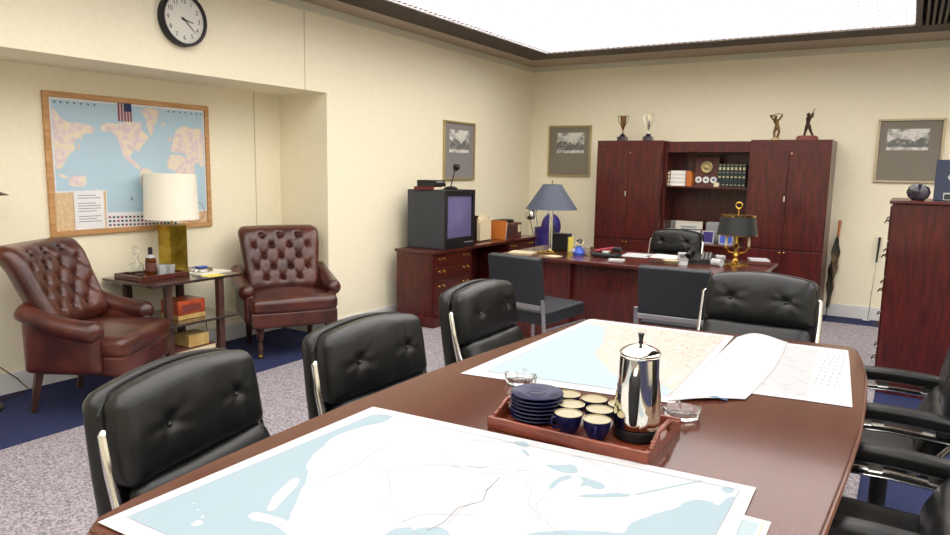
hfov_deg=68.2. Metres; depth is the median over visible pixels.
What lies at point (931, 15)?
trim
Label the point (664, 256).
paper
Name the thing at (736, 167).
volume
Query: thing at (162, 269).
tumbler
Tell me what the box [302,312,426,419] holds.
swivel chair
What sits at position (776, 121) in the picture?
trophy
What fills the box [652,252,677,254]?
lumbar cushion
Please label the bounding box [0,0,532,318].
wall
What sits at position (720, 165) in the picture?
volume
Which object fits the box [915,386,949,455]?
lumbar cushion
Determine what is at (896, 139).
print
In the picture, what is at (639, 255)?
paper
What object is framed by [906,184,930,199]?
bowl
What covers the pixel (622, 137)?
trophy cup
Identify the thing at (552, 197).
desk lamp
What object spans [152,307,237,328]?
shelf
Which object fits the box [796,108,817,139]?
trophy
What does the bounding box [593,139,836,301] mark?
wall unit
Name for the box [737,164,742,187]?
volume
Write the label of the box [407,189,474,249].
television
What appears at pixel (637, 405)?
coffee pot
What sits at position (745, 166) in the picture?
volume
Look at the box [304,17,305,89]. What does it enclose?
trim
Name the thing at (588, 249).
glass tumbler
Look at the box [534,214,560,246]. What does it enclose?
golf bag
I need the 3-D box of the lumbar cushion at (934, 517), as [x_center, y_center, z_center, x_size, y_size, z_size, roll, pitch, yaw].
[1.256,0.718,1.861,0.141,0.172,0.570,6,10,33]
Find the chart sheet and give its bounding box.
[752,343,851,406]
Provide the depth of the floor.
3.96 m
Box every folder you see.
[190,268,231,275]
[477,214,488,239]
[478,216,489,240]
[479,218,490,240]
[491,220,507,239]
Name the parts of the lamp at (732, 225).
stem, lamp shade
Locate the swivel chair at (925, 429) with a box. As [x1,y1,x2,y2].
[853,345,949,506]
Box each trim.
[253,92,256,222]
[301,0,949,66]
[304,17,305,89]
[336,0,949,59]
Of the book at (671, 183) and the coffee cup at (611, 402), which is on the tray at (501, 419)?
the coffee cup at (611, 402)
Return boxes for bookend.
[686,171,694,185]
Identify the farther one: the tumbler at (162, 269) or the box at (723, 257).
the box at (723, 257)
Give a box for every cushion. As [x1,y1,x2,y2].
[103,349,262,487]
[129,423,269,499]
[330,372,425,410]
[450,280,517,344]
[461,325,524,359]
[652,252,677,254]
[702,318,809,341]
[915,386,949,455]
[917,478,949,534]
[939,345,949,416]
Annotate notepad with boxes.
[202,273,225,276]
[608,258,624,261]
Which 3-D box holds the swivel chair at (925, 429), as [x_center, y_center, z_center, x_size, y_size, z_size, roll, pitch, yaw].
[1.686,0.694,2.833,0.689,0.892,0.656,6,9,31]
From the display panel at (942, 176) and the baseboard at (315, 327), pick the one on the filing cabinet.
the display panel at (942, 176)
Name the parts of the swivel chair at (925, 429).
seat, armrest, armrest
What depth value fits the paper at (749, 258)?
5.89 m
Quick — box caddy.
[552,232,572,250]
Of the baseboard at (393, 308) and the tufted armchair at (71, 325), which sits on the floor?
the tufted armchair at (71, 325)
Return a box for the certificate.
[675,220,702,228]
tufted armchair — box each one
[0,236,171,413]
[230,225,340,358]
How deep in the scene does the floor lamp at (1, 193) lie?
4.44 m
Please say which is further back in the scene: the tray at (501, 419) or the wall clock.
the wall clock
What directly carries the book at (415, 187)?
on the television
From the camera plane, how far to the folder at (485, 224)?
7.53 m
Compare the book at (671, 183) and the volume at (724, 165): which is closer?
the volume at (724, 165)
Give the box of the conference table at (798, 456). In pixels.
[86,318,867,534]
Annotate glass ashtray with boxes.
[191,265,212,272]
[505,369,536,385]
[663,400,701,421]
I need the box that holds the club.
[525,210,534,234]
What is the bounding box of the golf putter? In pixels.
[862,237,880,321]
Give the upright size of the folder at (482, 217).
0.258 m
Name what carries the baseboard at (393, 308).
attached to the wall at (366, 125)
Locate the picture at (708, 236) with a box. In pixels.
[703,232,712,242]
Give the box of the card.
[678,258,687,265]
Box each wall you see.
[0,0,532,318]
[0,60,281,373]
[528,47,949,307]
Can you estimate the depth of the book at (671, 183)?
7.87 m
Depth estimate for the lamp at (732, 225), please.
5.66 m
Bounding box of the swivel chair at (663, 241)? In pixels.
[648,229,703,254]
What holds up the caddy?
on the executive desk at (608, 290)
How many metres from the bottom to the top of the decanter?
0.212 m
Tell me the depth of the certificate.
8.06 m
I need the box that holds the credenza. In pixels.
[395,235,537,327]
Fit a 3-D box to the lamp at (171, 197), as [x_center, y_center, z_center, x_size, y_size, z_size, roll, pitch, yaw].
[-2.261,-0.328,5.238,0.384,0.740,0.384,6,9,31]
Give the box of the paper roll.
[710,258,723,266]
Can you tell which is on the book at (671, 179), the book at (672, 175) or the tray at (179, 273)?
the book at (672, 175)
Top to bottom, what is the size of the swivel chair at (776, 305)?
0.949 m
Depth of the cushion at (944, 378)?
2.62 m
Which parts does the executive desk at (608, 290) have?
modesty panel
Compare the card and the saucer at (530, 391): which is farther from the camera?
the card
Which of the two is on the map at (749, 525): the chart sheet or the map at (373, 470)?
the map at (373, 470)
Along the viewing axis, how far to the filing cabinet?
4.71 m
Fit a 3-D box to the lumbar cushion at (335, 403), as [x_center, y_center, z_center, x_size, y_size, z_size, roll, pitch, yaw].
[-0.353,0.572,2.857,0.141,0.185,0.570,6,10,33]
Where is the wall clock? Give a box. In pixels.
[157,0,206,46]
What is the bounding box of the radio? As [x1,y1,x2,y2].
[506,222,521,237]
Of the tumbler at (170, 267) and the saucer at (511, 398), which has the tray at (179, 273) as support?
the tumbler at (170, 267)
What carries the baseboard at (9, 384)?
attached to the wall at (24, 212)
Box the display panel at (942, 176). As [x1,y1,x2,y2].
[933,160,949,200]
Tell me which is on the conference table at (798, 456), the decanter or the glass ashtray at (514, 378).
the glass ashtray at (514, 378)
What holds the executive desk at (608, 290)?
on the floor
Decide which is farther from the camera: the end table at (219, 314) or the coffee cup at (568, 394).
the end table at (219, 314)
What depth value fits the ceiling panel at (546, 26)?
6.06 m
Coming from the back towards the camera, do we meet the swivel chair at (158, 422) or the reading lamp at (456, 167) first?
the reading lamp at (456, 167)
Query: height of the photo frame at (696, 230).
0.150 m
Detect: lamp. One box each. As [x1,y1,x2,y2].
[0,192,28,410]
[143,173,198,272]
[444,164,459,189]
[526,180,576,253]
[717,202,757,265]
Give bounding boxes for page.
[668,333,787,400]
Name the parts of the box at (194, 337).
lid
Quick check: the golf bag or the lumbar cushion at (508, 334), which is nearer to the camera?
the lumbar cushion at (508, 334)
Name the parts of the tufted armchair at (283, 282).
arm, leg, leg, backrest, seat, seat, nail trim, leg, arm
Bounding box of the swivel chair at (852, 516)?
[827,441,949,534]
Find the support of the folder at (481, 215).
on the credenza
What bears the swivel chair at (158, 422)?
on the floor
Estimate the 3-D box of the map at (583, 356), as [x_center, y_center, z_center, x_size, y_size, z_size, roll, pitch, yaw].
[0.597,0.359,2.941,0.765,0.002,1.243,6,9,31]
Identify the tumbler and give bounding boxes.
[158,265,166,274]
[166,264,174,273]
[585,246,592,255]
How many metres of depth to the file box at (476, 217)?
7.56 m
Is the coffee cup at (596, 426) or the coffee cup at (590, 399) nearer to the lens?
the coffee cup at (596, 426)
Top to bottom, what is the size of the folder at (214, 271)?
0.006 m
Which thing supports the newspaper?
on the executive desk at (608, 290)
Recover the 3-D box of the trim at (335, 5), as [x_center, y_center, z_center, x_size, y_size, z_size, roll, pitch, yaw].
[1.104,-1.630,1.667,8.437,0.200,12.331,6,9,31]
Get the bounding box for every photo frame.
[670,220,675,228]
[681,228,701,232]
[702,230,714,243]
[718,235,732,244]
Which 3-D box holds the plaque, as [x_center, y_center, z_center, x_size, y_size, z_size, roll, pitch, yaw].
[2.593,-1.071,7.846,0.260,0.325,0.066,6,9,31]
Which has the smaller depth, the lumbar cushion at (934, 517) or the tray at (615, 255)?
the lumbar cushion at (934, 517)
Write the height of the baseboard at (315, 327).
0.135 m
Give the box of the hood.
[541,214,560,233]
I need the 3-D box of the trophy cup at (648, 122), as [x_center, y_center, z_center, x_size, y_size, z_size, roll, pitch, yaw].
[1.987,-1.600,8.034,0.139,0.303,0.100,6,9,31]
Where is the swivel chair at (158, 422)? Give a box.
[82,348,269,517]
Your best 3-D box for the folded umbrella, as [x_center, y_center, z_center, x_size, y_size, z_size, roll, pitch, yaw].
[3.786,0.015,7.420,0.106,1.027,0.116,6,9,31]
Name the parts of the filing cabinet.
drawer, drawer, drawer, drawer, drawer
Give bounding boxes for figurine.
[570,239,584,254]
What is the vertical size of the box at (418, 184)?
0.033 m
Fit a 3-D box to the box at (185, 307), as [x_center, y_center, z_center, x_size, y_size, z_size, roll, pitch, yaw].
[-2.139,0.293,5.148,0.202,0.138,0.230,6,9,31]
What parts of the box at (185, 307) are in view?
panel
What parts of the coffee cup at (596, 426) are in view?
handle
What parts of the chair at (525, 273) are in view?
backrest, rail, leg, leg, seat, rail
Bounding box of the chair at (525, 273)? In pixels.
[488,252,585,336]
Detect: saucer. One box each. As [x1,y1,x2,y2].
[510,397,562,408]
[510,404,554,416]
[510,408,554,419]
[510,412,555,423]
[511,383,563,400]
[511,393,563,404]
[511,401,559,412]
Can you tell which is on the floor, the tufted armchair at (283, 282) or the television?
the tufted armchair at (283, 282)
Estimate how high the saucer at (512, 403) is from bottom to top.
0.015 m
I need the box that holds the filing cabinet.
[871,197,949,398]
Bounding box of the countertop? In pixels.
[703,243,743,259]
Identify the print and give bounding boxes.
[443,120,475,179]
[547,125,591,176]
[873,118,946,183]
[886,129,929,149]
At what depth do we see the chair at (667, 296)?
4.70 m
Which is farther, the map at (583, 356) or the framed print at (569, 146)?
the framed print at (569, 146)
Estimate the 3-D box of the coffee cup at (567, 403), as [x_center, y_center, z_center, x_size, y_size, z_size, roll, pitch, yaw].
[0.287,0.434,2.092,0.079,0.061,0.082,2,8,9]
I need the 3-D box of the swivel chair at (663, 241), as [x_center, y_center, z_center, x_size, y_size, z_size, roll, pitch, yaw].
[1.901,0.097,6.935,0.561,0.932,0.592,7,10,34]
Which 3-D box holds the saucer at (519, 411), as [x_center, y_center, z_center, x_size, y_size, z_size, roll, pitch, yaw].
[0.186,0.427,2.131,0.160,0.015,0.160,6,9,31]
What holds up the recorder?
on the radio
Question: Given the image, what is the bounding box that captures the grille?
[506,225,516,235]
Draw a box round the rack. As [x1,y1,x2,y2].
[592,246,621,258]
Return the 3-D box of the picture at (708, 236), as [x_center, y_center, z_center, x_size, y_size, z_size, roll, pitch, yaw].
[2.583,-0.337,7.782,0.106,0.116,0.024,6,9,31]
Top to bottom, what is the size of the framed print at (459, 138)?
0.637 m
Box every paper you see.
[622,253,653,257]
[646,254,677,258]
[748,257,769,261]
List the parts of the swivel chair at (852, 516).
armrest, seat, armrest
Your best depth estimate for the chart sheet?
2.65 m
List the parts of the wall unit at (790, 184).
door, door, door, door, door, door, door, door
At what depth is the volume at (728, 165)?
7.59 m
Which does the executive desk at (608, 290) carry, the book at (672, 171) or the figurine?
the figurine
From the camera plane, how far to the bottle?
4.99 m
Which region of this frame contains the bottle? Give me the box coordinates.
[145,247,156,275]
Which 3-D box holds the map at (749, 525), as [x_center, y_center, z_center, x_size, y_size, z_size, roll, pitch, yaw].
[-0.050,0.549,1.524,1.175,0.002,0.760,6,9,31]
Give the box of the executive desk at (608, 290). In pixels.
[504,245,777,337]
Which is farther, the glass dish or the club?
the club
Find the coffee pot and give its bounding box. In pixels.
[613,332,661,443]
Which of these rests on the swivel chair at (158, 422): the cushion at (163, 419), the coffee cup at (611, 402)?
the cushion at (163, 419)
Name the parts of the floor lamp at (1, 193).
floor lamp cord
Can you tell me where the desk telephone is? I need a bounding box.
[685,249,715,264]
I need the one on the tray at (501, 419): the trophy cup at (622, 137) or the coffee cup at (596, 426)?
the coffee cup at (596, 426)
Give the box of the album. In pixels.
[175,341,216,353]
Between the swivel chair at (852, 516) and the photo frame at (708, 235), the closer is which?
the swivel chair at (852, 516)
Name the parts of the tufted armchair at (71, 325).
leg, backrest, arm, leg, seat, seat, arm, nail trim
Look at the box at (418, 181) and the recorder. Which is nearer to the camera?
the box at (418, 181)
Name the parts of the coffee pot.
handle, handle mount, lid, knob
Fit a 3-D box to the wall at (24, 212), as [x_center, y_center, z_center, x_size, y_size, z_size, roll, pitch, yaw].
[-4.107,-0.031,2.864,0.240,2.110,8.530,6,9,31]
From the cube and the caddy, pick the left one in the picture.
the caddy
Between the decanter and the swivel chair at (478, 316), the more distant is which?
the decanter
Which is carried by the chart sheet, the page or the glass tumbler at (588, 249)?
the page
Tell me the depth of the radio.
8.03 m
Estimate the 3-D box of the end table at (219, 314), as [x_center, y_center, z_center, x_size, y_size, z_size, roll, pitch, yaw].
[-2.217,0.395,5.204,0.570,0.680,0.750,6,9,31]
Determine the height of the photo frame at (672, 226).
0.220 m
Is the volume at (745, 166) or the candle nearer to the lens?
the candle
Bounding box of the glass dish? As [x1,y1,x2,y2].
[662,259,679,264]
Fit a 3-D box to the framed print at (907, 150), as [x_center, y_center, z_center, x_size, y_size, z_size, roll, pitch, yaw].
[4.333,-1.164,7.010,0.575,0.635,0.025,6,9,31]
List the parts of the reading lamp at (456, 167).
lamp shade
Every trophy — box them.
[770,113,782,139]
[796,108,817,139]
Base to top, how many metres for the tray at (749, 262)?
0.030 m
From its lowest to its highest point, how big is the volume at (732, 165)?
0.250 m
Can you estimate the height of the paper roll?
0.058 m
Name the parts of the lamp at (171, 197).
lamp shade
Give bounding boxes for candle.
[725,236,727,245]
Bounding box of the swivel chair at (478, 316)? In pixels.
[438,279,524,365]
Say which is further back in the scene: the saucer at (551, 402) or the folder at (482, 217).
the folder at (482, 217)
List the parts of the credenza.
drawer, drawer, drawer, drawer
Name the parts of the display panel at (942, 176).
caption plate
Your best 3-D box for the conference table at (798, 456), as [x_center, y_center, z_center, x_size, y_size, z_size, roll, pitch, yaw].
[0.426,0.818,2.340,1.437,0.740,2.784,6,9,31]
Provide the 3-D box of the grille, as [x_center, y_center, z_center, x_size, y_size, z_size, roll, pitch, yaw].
[0.404,-0.419,7.962,0.004,0.109,0.270,6,9,31]
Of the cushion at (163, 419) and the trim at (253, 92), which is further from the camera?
the trim at (253, 92)
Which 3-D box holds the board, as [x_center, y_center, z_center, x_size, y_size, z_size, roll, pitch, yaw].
[-2.485,-0.746,5.152,0.024,0.959,1.272,6,9,31]
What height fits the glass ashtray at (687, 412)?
0.034 m
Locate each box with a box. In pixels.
[161,295,205,320]
[174,329,208,347]
[417,180,444,182]
[417,183,445,186]
[474,216,488,240]
[706,222,718,242]
[716,255,725,259]
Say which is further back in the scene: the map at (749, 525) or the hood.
the hood
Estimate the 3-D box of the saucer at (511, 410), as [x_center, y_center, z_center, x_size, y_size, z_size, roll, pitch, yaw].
[0.187,0.439,2.132,0.160,0.015,0.160,6,9,31]
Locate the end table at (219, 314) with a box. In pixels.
[102,267,240,356]
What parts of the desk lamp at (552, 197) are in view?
stem, lamp shade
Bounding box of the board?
[40,90,211,236]
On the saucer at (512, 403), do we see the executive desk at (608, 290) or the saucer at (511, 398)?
the saucer at (511, 398)
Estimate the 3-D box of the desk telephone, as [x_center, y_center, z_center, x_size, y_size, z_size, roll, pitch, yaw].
[1.873,-0.091,5.848,0.238,0.109,0.305,4,9,23]
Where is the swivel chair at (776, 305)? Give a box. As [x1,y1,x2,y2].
[696,271,822,342]
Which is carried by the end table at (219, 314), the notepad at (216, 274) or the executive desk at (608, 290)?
the notepad at (216, 274)
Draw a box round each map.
[98,407,755,534]
[460,319,733,402]
[736,515,770,534]
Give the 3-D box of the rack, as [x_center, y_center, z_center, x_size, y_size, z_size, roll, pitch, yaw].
[1.155,-0.138,6.130,0.235,0.097,0.130,6,9,31]
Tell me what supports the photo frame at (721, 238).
on the wall unit at (790, 184)
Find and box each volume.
[718,164,722,186]
[721,164,726,186]
[725,164,730,186]
[729,164,734,186]
[733,164,738,186]
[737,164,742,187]
[741,164,748,187]
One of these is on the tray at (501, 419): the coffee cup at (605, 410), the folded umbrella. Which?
the coffee cup at (605, 410)
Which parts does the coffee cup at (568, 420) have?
handle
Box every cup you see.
[550,408,581,434]
[558,399,584,415]
[562,390,580,399]
[581,394,608,414]
[583,414,610,440]
[586,404,612,419]
[608,400,614,419]
[617,115,628,140]
[642,115,654,139]
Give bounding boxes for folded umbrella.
[825,220,841,316]
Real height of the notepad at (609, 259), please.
0.012 m
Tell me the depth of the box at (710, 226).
7.85 m
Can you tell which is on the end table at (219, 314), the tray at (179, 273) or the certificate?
the tray at (179, 273)
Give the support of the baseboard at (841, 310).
attached to the wall at (849, 93)
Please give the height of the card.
0.056 m
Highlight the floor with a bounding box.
[0,315,949,534]
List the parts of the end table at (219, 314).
leg, leg, leg, leg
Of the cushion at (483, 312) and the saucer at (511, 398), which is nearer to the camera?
the saucer at (511, 398)
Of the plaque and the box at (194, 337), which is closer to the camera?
the box at (194, 337)
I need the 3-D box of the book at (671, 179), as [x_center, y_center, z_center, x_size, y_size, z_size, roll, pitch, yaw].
[2.333,-0.994,7.969,0.167,0.041,0.240,6,9,31]
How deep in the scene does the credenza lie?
6.71 m
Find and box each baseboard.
[0,321,281,395]
[284,324,324,331]
[337,304,396,320]
[822,302,879,320]
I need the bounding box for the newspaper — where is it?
[508,250,536,253]
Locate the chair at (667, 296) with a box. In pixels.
[633,265,711,330]
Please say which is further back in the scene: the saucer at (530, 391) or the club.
the club
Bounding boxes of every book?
[414,186,442,189]
[670,174,685,177]
[670,178,685,181]
[670,182,685,185]
[671,170,686,173]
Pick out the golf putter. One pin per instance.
(879, 238)
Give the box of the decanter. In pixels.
[129,246,143,275]
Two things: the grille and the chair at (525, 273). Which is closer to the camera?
the chair at (525, 273)
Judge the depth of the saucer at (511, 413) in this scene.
2.07 m
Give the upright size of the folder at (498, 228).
0.207 m
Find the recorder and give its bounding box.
[496,219,513,222]
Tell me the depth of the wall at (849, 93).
7.56 m
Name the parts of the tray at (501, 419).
handle, handle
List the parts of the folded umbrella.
handle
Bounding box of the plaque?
[694,157,720,185]
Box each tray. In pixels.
[114,269,189,281]
[487,395,680,464]
[592,252,621,258]
[747,258,770,265]
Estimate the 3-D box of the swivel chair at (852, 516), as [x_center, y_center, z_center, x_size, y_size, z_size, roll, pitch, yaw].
[1.138,0.809,1.953,0.689,0.892,0.656,6,10,33]
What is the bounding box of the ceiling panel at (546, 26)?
[389,0,916,53]
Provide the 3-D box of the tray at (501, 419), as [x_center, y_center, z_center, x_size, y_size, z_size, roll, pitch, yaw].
[0.324,0.446,2.078,0.486,0.065,0.316,6,9,31]
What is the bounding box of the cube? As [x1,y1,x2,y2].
[677,252,686,259]
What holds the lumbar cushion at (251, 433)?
on the swivel chair at (158, 422)
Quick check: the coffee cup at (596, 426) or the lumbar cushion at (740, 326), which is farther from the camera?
the lumbar cushion at (740, 326)
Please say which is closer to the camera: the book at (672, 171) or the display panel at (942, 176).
the display panel at (942, 176)

